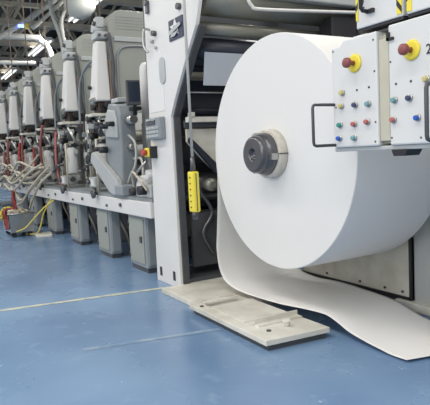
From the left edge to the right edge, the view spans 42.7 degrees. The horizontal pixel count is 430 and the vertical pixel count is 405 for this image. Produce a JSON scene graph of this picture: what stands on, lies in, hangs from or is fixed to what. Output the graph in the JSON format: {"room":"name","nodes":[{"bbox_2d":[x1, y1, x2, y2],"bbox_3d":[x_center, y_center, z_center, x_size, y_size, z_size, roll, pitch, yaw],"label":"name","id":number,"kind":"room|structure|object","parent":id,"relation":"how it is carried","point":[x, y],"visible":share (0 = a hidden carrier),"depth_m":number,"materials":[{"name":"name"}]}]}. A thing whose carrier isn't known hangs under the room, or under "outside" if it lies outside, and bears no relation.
{"room":"print shop","nodes":[
{"label":"print shop","id":0,"kind":"room"},
{"bbox_2d":[0,74,21,91],"bbox_3d":[-16.251,-4.095,29.794,18.000,6.200,0.200,-6,6,-30],"label":"wall","id":1,"kind":"structure","parent":0,"point":[4,84],"depth_m":31.89,"materials":[{"name":"paint"}]},
{"bbox_2d":[0,0,19,18],"bbox_3d":[-7.810,-6.258,19.672,0.070,0.220,25.500,-6,6,-30],"label":"joist","id":2,"kind":"object","parent":1,"relation":"attached to","point":[3,15],"visible":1,"depth_m":17.47,"materials":[{"name":"paint"}]},
{"bbox_2d":[0,0,47,55],"bbox_3d":[-7.075,-6.333,20.091,0.070,0.220,25.500,-6,6,-30],"label":"joist","id":3,"kind":"object","parent":1,"relation":"attached to","point":[4,48],"visible":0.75,"depth_m":20.32,"materials":[{"name":"paint"}]},
{"bbox_2d":[1,11,62,68],"bbox_3d":[-6.339,-6.408,20.511,0.070,0.220,25.500,-6,6,-30],"label":"joist","id":4,"kind":"object","parent":1,"relation":"attached to","point":[61,12],"visible":0.25,"depth_m":20.97,"materials":[{"name":"paint"}]},
{"bbox_2d":[8,4,106,78],"bbox_3d":[-5.604,-6.483,20.930,0.070,0.220,25.500,-6,6,-30],"label":"joist","id":5,"kind":"object","parent":1,"relation":"attached to","point":[102,6],"visible":0.22,"depth_m":20.85,"materials":[{"name":"paint"}]},
{"bbox_2d":[85,6,131,33],"bbox_3d":[-4.868,-6.558,21.349,0.070,0.220,25.500,-6,6,-30],"label":"joist","id":6,"kind":"object","parent":1,"relation":"attached to","point":[126,8],"visible":0.22,"depth_m":18.02,"materials":[{"name":"paint"}]},
{"bbox_2d":[0,0,142,69],"bbox_3d":[-5.784,-6.674,17.057,12.000,0.200,32.000,-6,6,-30],"label":"ceiling","id":7,"kind":"structure","parent":0,"point":[52,33],"depth_m":20.67,"materials":[{"name":"paint"}]},
{"bbox_2d":[0,60,35,64],"bbox_3d":[-6.979,-4.580,12.221,5.612,2.970,0.099,-6,6,-30],"label":"pipe","id":8,"kind":"object","parent":7,"relation":"hanging from","point":[2,62],"visible":1,"depth_m":13.48,"materials":[{"name":"metal"}]},
{"bbox_2d":[0,0,53,57],"bbox_3d":[-6.627,-4.270,12.097,6.046,3.601,0.150,-6,6,-30],"label":"pipe","id":9,"kind":"object","parent":7,"relation":"hanging from","point":[14,36],"visible":0.69,"depth_m":13.35,"materials":[{"name":"metal"}]},
{"bbox_2d":[0,0,57,39],"bbox_3d":[-4.040,-5.042,13.078,2.467,2.500,0.120,-6,6,-30],"label":"pipe","id":10,"kind":"object","parent":7,"relation":"hanging from","point":[38,12],"visible":0.87,"depth_m":12.86,"materials":[{"name":"metal"}]},
{"bbox_2d":[18,23,28,28],"bbox_3d":[-4.458,-4.099,12.780,0.220,0.120,0.080,-6,6,-30],"label":"lamp","id":11,"kind":"object","parent":10,"relation":"attached to","point":[26,24],"visible":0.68,"depth_m":12.77,"materials":[{"name":"blue"}]},
{"bbox_2d":[30,0,62,29],"bbox_3d":[-3.443,-5.123,12.724,1.760,2.333,0.090,-6,6,-30],"label":"pipe","id":12,"kind":"object","parent":7,"relation":"hanging from","point":[55,7],"visible":0.84,"depth_m":12.49,"materials":[{"name":"metal"}]},
{"bbox_2d":[45,37,53,44],"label":"fluorescent light","id":13,"kind":"object","parent":7,"relation":"hanging from","point":[49,39],"depth_m":15.17,"materials":[{"name":"white glass"}]},
{"bbox_2d":[48,0,62,51],"bbox_3d":[-3.526,-4.328,12.147,0.321,3.801,0.070,-6,6,-30],"label":"pipe","id":14,"kind":"object","parent":7,"relation":"hanging from","point":[49,1],"visible":0.56,"depth_m":12.16,"materials":[{"name":"metal"}]},
{"bbox_2d":[0,189,429,404],"bbox_3d":[-6.568,0.068,13.557,18.000,0.100,38.000,-6,6,-30],"label":"floor","id":15,"kind":"structure","parent":0,"point":[44,361],"depth_m":2.57,"materials":[{"name":"blue paint"}]},
{"bbox_2d":[3,209,34,236],"bbox_3d":[-2.511,0.260,7.011,0.319,0.302,0.589,-6,6,-30],"label":"waste bin","id":16,"kind":"object","parent":15,"relation":"on","point":[16,221],"visible":0.77,"depth_m":6.77,"materials":[{"name":"metal"}]},
{"bbox_2d":[0,207,12,220],"bbox_3d":[-2.646,0.139,6.996,0.179,0.168,0.068,-6,6,-30],"label":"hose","id":17,"kind":"object","parent":16,"relation":"on","point":[4,208],"visible":0.86,"depth_m":6.96,"materials":[{"name":"yellow rubber"}]},
{"bbox_2d":[3,208,16,229],"bbox_3d":[-2.540,0.202,6.814,0.104,0.267,0.186,1,7,40],"label":"rag","id":18,"kind":"object","parent":16,"relation":"hanging from","point":[6,224],"visible":1,"depth_m":6.76,"materials":[{"name":"red fabric"}]},
{"bbox_2d":[7,207,26,213],"bbox_3d":[-2.521,0.142,6.997,0.247,0.164,0.454,-6,6,-30],"label":"paper scrap","id":19,"kind":"object","parent":16,"relation":"in","point":[19,210],"visible":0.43,"depth_m":6.91,"materials":[{"name":"beige paper"}]},
{"bbox_2d":[11,191,17,208],"bbox_3d":[-2.536,-0.034,6.938,0.054,0.228,0.124,-6,6,-30],"label":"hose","id":20,"kind":"object","parent":19,"relation":"on","point":[13,199],"visible":0.91,"depth_m":6.92,"materials":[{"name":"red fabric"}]},
{"bbox_2d":[16,167,49,205],"bbox_3d":[-2.330,-0.192,6.925,0.899,0.504,0.095,2,7,43],"label":"hose","id":21,"kind":"object","parent":16,"relation":"on","point":[48,168],"visible":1,"depth_m":6.80,"materials":[{"name":"beige rubber"}]},
{"bbox_2d":[29,172,53,208],"bbox_3d":[-2.156,-0.146,6.749,0.073,0.503,0.782,-7,7,-42],"label":"hose","id":22,"kind":"object","parent":16,"relation":"on","point":[50,173],"visible":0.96,"depth_m":6.70,"materials":[{"name":"beige rubber"}]},
{"bbox_2d":[16,192,28,209],"bbox_3d":[-3.078,0.050,8.779,0.132,0.455,0.374,-6,6,-30],"label":"base cabinet","id":23,"kind":"object","parent":15,"relation":"on","point":[24,204],"visible":0.4,"depth_m":8.63,"materials":[{"name":"grey metal"}]},
{"bbox_2d":[29,195,44,226],"bbox_3d":[-2.554,0.107,7.871,0.132,0.455,0.374,-6,6,-30],"label":"base cabinet","id":24,"kind":"object","parent":15,"relation":"on","point":[37,205],"visible":0.66,"depth_m":7.72,"materials":[{"name":"grey metal"}]},
{"bbox_2d":[26,199,51,234],"bbox_3d":[-2.155,0.176,6.765,0.490,0.454,0.054,0,6,30],"label":"hose","id":25,"kind":"object","parent":15,"relation":"on","point":[50,199],"visible":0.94,"depth_m":6.77,"materials":[{"name":"yellow rubber"}]},
{"bbox_2d":[34,232,52,237],"bbox_3d":[-2.112,0.399,6.766,0.205,0.030,0.297,-5,6,-19],"label":"tray","id":26,"kind":"object","parent":15,"relation":"on","point":[42,234],"visible":1,"depth_m":6.67,"materials":[{"name":"beige paint"}]},
{"bbox_2d":[46,198,63,234],"bbox_3d":[-2.035,0.163,6.971,0.132,0.455,0.374,-6,6,-30],"label":"base cabinet","id":27,"kind":"object","parent":15,"relation":"on","point":[55,223],"visible":0.84,"depth_m":6.83,"materials":[{"name":"grey metal"}]},
{"bbox_2d":[44,198,67,218],"bbox_3d":[-2.351,0.030,8.599,0.588,0.455,0.800,-6,6,-30],"label":"machine part","id":28,"kind":"object","parent":15,"relation":"on","point":[64,212],"visible":0.06,"depth_m":8.65,"materials":[{"name":"black metal"}]},
{"bbox_2d":[62,201,90,223],"bbox_3d":[-1.808,0.089,7.657,0.588,0.455,0.800,-6,6,-30],"label":"machine part","id":29,"kind":"object","parent":15,"relation":"on","point":[67,211],"visible":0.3,"depth_m":7.55,"materials":[{"name":"black metal"}]},
{"bbox_2d":[69,203,89,244],"bbox_3d":[-1.492,0.222,6.028,0.132,0.455,0.374,-6,6,-30],"label":"base cabinet","id":30,"kind":"object","parent":15,"relation":"on","point":[79,215],"visible":0.85,"depth_m":5.89,"materials":[{"name":"grey metal"}]},
{"bbox_2d":[0,287,163,310],"bbox_3d":[-1.355,0.678,3.440,2.130,0.001,0.370,-6,6,-30],"label":"floor line","id":31,"kind":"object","parent":15,"relation":"on","point":[160,287],"depth_m":3.62,"materials":[{"name":"beige paint"}]},
{"bbox_2d":[88,206,97,234],"bbox_3d":[-1.264,0.147,6.713,0.588,0.455,0.800,-6,6,-30],"label":"machine part","id":32,"kind":"object","parent":15,"relation":"on","point":[92,214],"visible":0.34,"depth_m":6.75,"materials":[{"name":"black metal"}]},
{"bbox_2d":[0,178,217,218],"bbox_3d":[-2.439,-0.086,8.842,1.480,0.650,10.260,-6,6,-30],"label":"bed","id":33,"kind":"object","parent":15,"relation":"on","point":[134,205],"visible":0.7,"depth_m":5.31,"materials":[{"name":"grey metal"}]},
{"bbox_2d":[0,72,17,176],"bbox_3d":[-3.692,-2.135,10.781,1.567,3.300,1.111,-6,6,-30],"label":"printing unit","id":34,"kind":"object","parent":33,"relation":"on","point":[4,96],"visible":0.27,"depth_m":10.25,"materials":[{"name":"white metal"}]},
{"bbox_2d":[0,173,24,184],"bbox_3d":[-3.394,-0.286,8.831,0.138,0.384,2.909,-6,6,-30],"label":"hose","id":35,"kind":"object","parent":33,"relation":"attached to","point":[3,176],"visible":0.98,"depth_m":7.93,"materials":[{"name":"beige"}]},
{"bbox_2d":[2,0,34,179],"bbox_3d":[-2.986,-2.064,9.613,1.555,3.300,1.033,-4,5,-10],"label":"printing unit","id":36,"kind":"object","parent":33,"relation":"on","point":[16,89],"visible":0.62,"depth_m":9.23,"materials":[{"name":"white metal"}]},
{"bbox_2d":[0,164,39,184],"bbox_3d":[-3.145,-0.447,8.446,0.117,0.284,3.204,-6,6,-31],"label":"hose","id":37,"kind":"object","parent":36,"relation":"attached to","point":[8,165],"visible":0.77,"depth_m":7.91,"materials":[{"name":"beige"}]},
{"bbox_2d":[0,161,45,171],"bbox_3d":[-3.180,-0.557,8.535,0.174,0.154,4.004,-6,6,-30],"label":"hose","id":38,"kind":"object","parent":36,"relation":"attached to","point":[17,162],"visible":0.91,"depth_m":7.46,"materials":[{"name":"beige"}]},
{"bbox_2d":[60,0,95,42],"bbox_3d":[-2.453,-3.776,9.910,0.598,3.401,0.598,-1,6,20],"label":"duct","id":39,"kind":"object","parent":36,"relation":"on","point":[77,9],"visible":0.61,"depth_m":9.77,"materials":[{"name":"white metal"}]},
{"bbox_2d":[63,0,95,19],"bbox_3d":[-2.448,-3.677,9.919,0.600,0.700,0.600,-6,6,-30],"label":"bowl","id":40,"kind":"object","parent":39,"relation":"on","point":[77,9],"depth_m":9.77,"materials":[{"name":"silver metal"}]},
{"bbox_2d":[0,163,42,190],"bbox_3d":[-3.229,-0.368,8.572,0.166,0.451,3.908,-6,6,-31],"label":"hose","id":41,"kind":"object","parent":33,"relation":"attached to","point":[40,164],"visible":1,"depth_m":7.40,"materials":[{"name":"beige"}]},
{"bbox_2d":[0,169,42,180],"bbox_3d":[-3.363,-0.426,8.839,0.141,0.218,4.309,-6,6,-31],"label":"hose","id":42,"kind":"object","parent":33,"relation":"attached to","point":[37,173],"visible":0.73,"depth_m":7.36,"materials":[{"name":"beige"}]},
{"bbox_2d":[11,174,43,200],"bbox_3d":[-2.663,-0.218,7.639,0.117,0.389,1.913,-6,6,-31],"label":"hose","id":43,"kind":"object","parent":33,"relation":"attached to","point":[35,184],"visible":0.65,"depth_m":7.42,"materials":[{"name":"beige rubber"}]},
{"bbox_2d":[15,0,52,181],"bbox_3d":[-2.495,-2.006,8.705,1.567,3.300,1.111,-6,6,-30],"label":"printing unit","id":44,"kind":"object","parent":33,"relation":"on","point":[32,79],"visible":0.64,"depth_m":8.18,"materials":[{"name":"white metal"}]},
{"bbox_2d":[16,200,53,231],"bbox_3d":[-2.165,0.162,6.638,0.538,0.384,0.051,-2,5,13],"label":"hose","id":45,"kind":"object","parent":33,"relation":"attached to","point":[52,200],"visible":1,"depth_m":6.65,"materials":[{"name":"yellow rubber"}]},
{"bbox_2d":[31,0,75,185],"bbox_3d":[-1.804,-1.936,7.562,1.555,3.300,1.035,-4,5,-10],"label":"printing unit","id":46,"kind":"object","parent":33,"relation":"on","point":[51,68],"visible":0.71,"depth_m":7.19,"materials":[{"name":"grey metal"}]},
{"bbox_2d":[6,154,38,189],"bbox_3d":[-2.812,-0.404,7.857,0.107,0.524,1.962,-6,6,-32],"label":"hose","id":47,"kind":"object","parent":46,"relation":"attached to","point":[36,157],"visible":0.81,"depth_m":7.38,"materials":[{"name":"beige"}]},
{"bbox_2d":[51,0,101,187],"bbox_3d":[-1.249,-1.873,6.569,1.570,3.300,1.003,-4,5,-8],"label":"printing unit","id":48,"kind":"object","parent":33,"relation":"on","point":[77,53],"visible":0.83,"depth_m":6.23,"materials":[{"name":"grey metal"}]},
{"bbox_2d":[78,0,145,191],"bbox_3d":[-0.705,-1.815,5.626,1.570,3.300,1.003,-4,5,-8],"label":"printing unit","id":49,"kind":"object","parent":33,"relation":"on","point":[118,53],"visible":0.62,"depth_m":5.30,"materials":[{"name":"grey metal"}]},
{"bbox_2d":[91,97,143,195],"bbox_3d":[-0.866,-0.484,4.766,0.230,0.815,0.953,-6,6,-30],"label":"machine","id":50,"kind":"object","parent":33,"relation":"on","point":[120,148],"visible":0.85,"depth_m":4.62,"materials":[{"name":"grey metal"}]},
{"bbox_2d":[125,80,141,114],"bbox_3d":[-0.681,-0.866,4.550,0.117,0.285,0.095,-6,6,-30],"label":"monitor","id":51,"kind":"object","parent":50,"relation":"attached to","point":[132,87],"visible":0.98,"depth_m":4.52,"materials":[{"name":"black plastic"}]},
{"bbox_2d":[129,160,153,197],"bbox_3d":[-0.515,-0.188,4.284,0.270,0.288,0.354,-6,6,-30],"label":"valve fitting","id":52,"kind":"object","parent":33,"relation":"on","point":[144,184],"visible":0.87,"depth_m":4.17,"materials":[{"name":"grey metal"}]},
{"bbox_2d":[139,62,151,173],"bbox_3d":[-0.587,-0.656,4.823,0.096,1.130,0.120,-6,6,-30],"label":"canister","id":53,"kind":"object","parent":33,"relation":"on","point":[142,71],"visible":0.46,"depth_m":4.77,"materials":[{"name":"white metal"}]},
{"bbox_2d":[96,208,121,257],"bbox_3d":[-1.003,0.274,5.180,0.132,0.455,0.374,-6,6,-30],"label":"base cabinet","id":54,"kind":"object","parent":15,"relation":"on","point":[109,224],"visible":0.83,"depth_m":5.04,"materials":[{"name":"grey metal"}]},
{"bbox_2d":[120,213,129,245],"bbox_3d":[-0.720,0.206,5.771,0.588,0.455,0.800,-6,6,-30],"label":"machine part","id":55,"kind":"object","parent":15,"relation":"on","point":[125,235],"visible":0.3,"depth_m":5.85,"materials":[{"name":"black metal"}]},
{"bbox_2d":[128,214,156,272],"bbox_3d":[-0.584,0.320,4.454,0.132,0.455,0.374,-6,6,-30],"label":"base cabinet","id":56,"kind":"object","parent":15,"relation":"on","point":[141,229],"visible":0.8,"depth_m":4.33,"materials":[{"name":"grey metal"}]},
{"bbox_2d":[83,328,220,350],"bbox_3d":[-0.306,0.687,2.768,0.680,0.001,0.180,-6,6,-30],"label":"trim","id":57,"kind":"structure","parent":15,"relation":"on","point":[213,329],"depth_m":2.77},
{"bbox_2d":[186,206,214,256],"bbox_3d":[-0.176,0.265,4.828,0.588,0.455,0.800,-6,6,-30],"label":"machine part","id":58,"kind":"object","parent":15,"relation":"on","point":[201,207],"visible":0.02,"depth_m":4.87,"materials":[{"name":"black metal"}]},
{"bbox_2d":[162,269,302,306],"bbox_3d":[0.262,0.562,3.654,1.040,0.034,0.680,-6,6,-30],"label":"base plate","id":59,"kind":"object","parent":15,"relation":"on","point":[193,292],"visible":0.24,"depth_m":3.52,"materials":[{"name":"beige paint"}]},
{"bbox_2d":[141,0,364,285],"bbox_3d":[0.227,-0.607,3.994,1.420,2.300,1.051,-6,6,-30],"label":"machine","id":60,"kind":"object","parent":15,"relation":"on","point":[218,26],"visible":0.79,"depth_m":3.74,"materials":[{"name":"white metal"}]},
{"bbox_2d":[141,146,157,157],"bbox_3d":[-0.474,-0.356,3.918,0.090,0.085,0.110,-6,6,-30],"label":"switch","id":61,"kind":"object","parent":60,"relation":"attached to","point":[152,152],"depth_m":3.89,"materials":[{"name":"yellow plastic"}]},
{"bbox_2d":[183,0,199,219],"bbox_3d":[-0.173,-0.929,3.173,0.048,2.070,0.088,-6,6,-30],"label":"pendant control","id":62,"kind":"object","parent":60,"relation":"hanging from","point":[193,175],"visible":1,"depth_m":3.21,"materials":[{"name":"yellow plastic"}]},
{"bbox_2d":[203,52,242,85],"bbox_3d":[0.379,-0.884,3.703,1.035,0.200,0.040,-6,6,-30],"label":"paper sheet","id":63,"kind":"object","parent":60,"relation":"attached to","point":[218,67],"visible":0.36,"depth_m":3.50,"materials":[{"name":"grey paper"}]},
{"bbox_2d":[189,293,329,350],"bbox_3d":[0.198,0.607,2.918,0.355,0.085,0.815,-6,6,-30],"label":"plate","id":64,"kind":"object","parent":15,"relation":"on","point":[269,327],"visible":1,"depth_m":2.76,"materials":[{"name":"beige paint"}]},
{"bbox_2d":[216,32,429,359],"bbox_3d":[0.609,-0.127,2.898,0.604,1.488,1.540,-6,6,-30],"label":"paper roll","id":65,"kind":"object","parent":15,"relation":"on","point":[326,205],"visible":0.85,"depth_m":2.71,"materials":[{"name":"white paper"}]},
{"bbox_2d":[243,129,287,177],"bbox_3d":[0.244,-0.246,2.797,0.134,0.248,0.252,-6,6,-30],"label":"hub","id":66,"kind":"object","parent":65,"relation":"attached to","point":[265,153],"visible":1,"depth_m":2.73,"materials":[{"name":"black metal"}]},
{"bbox_2d":[303,215,429,315],"bbox_3d":[1.113,-0.304,3.224,0.440,1.750,1.500,-6,6,-30],"label":"base panel","id":67,"kind":"object","parent":15,"relation":"on","point":[401,274],"visible":0.44,"depth_m":3.11,"materials":[{"name":"beige paint"}]},
{"bbox_2d":[311,14,429,155],"bbox_3d":[1.118,-0.024,2.078,1.222,1.400,0.894,-6,6,-30],"label":"control console","id":68,"kind":"object","parent":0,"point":[381,78],"visible":1,"depth_m":1.94,"materials":[{"name":"paint"}]},
{"bbox_2d":[355,0,429,32],"bbox_3d":[0.746,-0.818,1.720,0.227,0.418,0.720,-6,6,-30],"label":"box","id":69,"kind":"object","parent":68,"relation":"on","point":[371,15],"visible":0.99,"depth_m":1.90,"materials":[{"name":"paint"}]},
{"bbox_3d":[1.150,-3.868,17.762,0.200,6.200,38.000,-6,6,-30],"label":"wall","id":70,"kind":"structure","parent":0,"visible":0},
{"bbox_2d":[0,73,20,90],"bbox_3d":[-11.854,-6.034,27.816,12.069,1.280,0.120,-6,6,-30],"label":"roof truss","id":71,"kind":"object","parent":70,"relation":"attached to","point":[16,75],"visible":0.09,"depth_m":28.61,"materials":[{"name":"metal"}]},
{"bbox_2d":[0,63,39,89],"bbox_3d":[-10.557,-5.894,25.567,12.069,1.280,0.120,-6,6,-30],"label":"roof truss","id":72,"kind":"object","parent":70,"relation":"attached to","point":[1,66],"visible":0.09,"depth_m":26.21,"materials":[{"name":"metal"}]},
{"bbox_2d":[0,51,46,82],"bbox_3d":[-9.260,-5.754,23.318,12.069,1.280,0.120,-6,6,-30],"label":"roof truss","id":73,"kind":"object","parent":70,"relation":"attached to","point":[39,55],"visible":0.18,"depth_m":23.63,"materials":[{"name":"metal"}]},
{"bbox_2d":[0,39,63,73],"bbox_3d":[-7.963,-5.614,21.069,12.069,1.280,0.120,-6,6,-30],"label":"roof truss","id":74,"kind":"object","parent":70,"relation":"attached to","point":[19,48],"visible":0.06,"depth_m":21.25,"materials":[{"name":"metal"}]},
{"bbox_2d":[1,52,18,79],"bbox_3d":[-7.786,-5.280,20.614,0.320,1.020,2.400,-6,6,-30],"label":"fluorescent light","id":75,"kind":"object","parent":74,"relation":"hanging from","point":[8,73],"visible":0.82,"depth_m":20.43,"materials":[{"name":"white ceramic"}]},
{"bbox_2d":[0,25,90,62],"bbox_3d":[-6.667,-5.474,18.819,12.069,1.280,0.120,-6,6,-30],"label":"roof truss","id":76,"kind":"object","parent":70,"relation":"attached to","point":[20,58],"visible":0.23,"depth_m":18.91,"materials":[{"name":"metal"}]},
{"bbox_2d":[0,0,115,48],"bbox_3d":[-5.370,-5.334,16.570,12.069,1.280,0.120,-6,6,-30],"label":"roof truss","id":77,"kind":"object","parent":70,"relation":"attached to","point":[14,4],"visible":0.13,"depth_m":16.44,"materials":[{"name":"metal"}]},
{"bbox_2d":[27,43,44,56],"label":"fluorescent light","id":78,"kind":"object","parent":77,"relation":"hanging from","point":[38,48],"depth_m":16.44,"materials":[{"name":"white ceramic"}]},
{"bbox_2d":[0,0,135,30],"bbox_3d":[-4.073,-5.193,14.321,12.069,1.280,0.120,-6,6,-30],"label":"roof truss","id":79,"kind":"object","parent":70,"relation":"attached to","point":[12,21],"visible":0.21,"depth_m":14.15,"materials":[{"name":"metal"}]},
{"bbox_2d":[100,0,142,7],"bbox_3d":[-2.776,-5.053,12.072,12.069,1.280,0.120,-6,6,-30],"label":"roof truss","id":80,"kind":"object","parent":70,"relation":"attached to","point":[130,3],"visible":0.16,"depth_m":12.48,"materials":[{"name":"metal"}]},
{"bbox_2d":[64,0,102,22],"bbox_3d":[-2.898,-4.752,12.136,0.320,1.020,2.400,-6,6,-30],"label":"fluorescent light","id":81,"kind":"object","parent":80,"relation":"hanging from","point":[71,19],"visible":0.28,"depth_m":12.93,"materials":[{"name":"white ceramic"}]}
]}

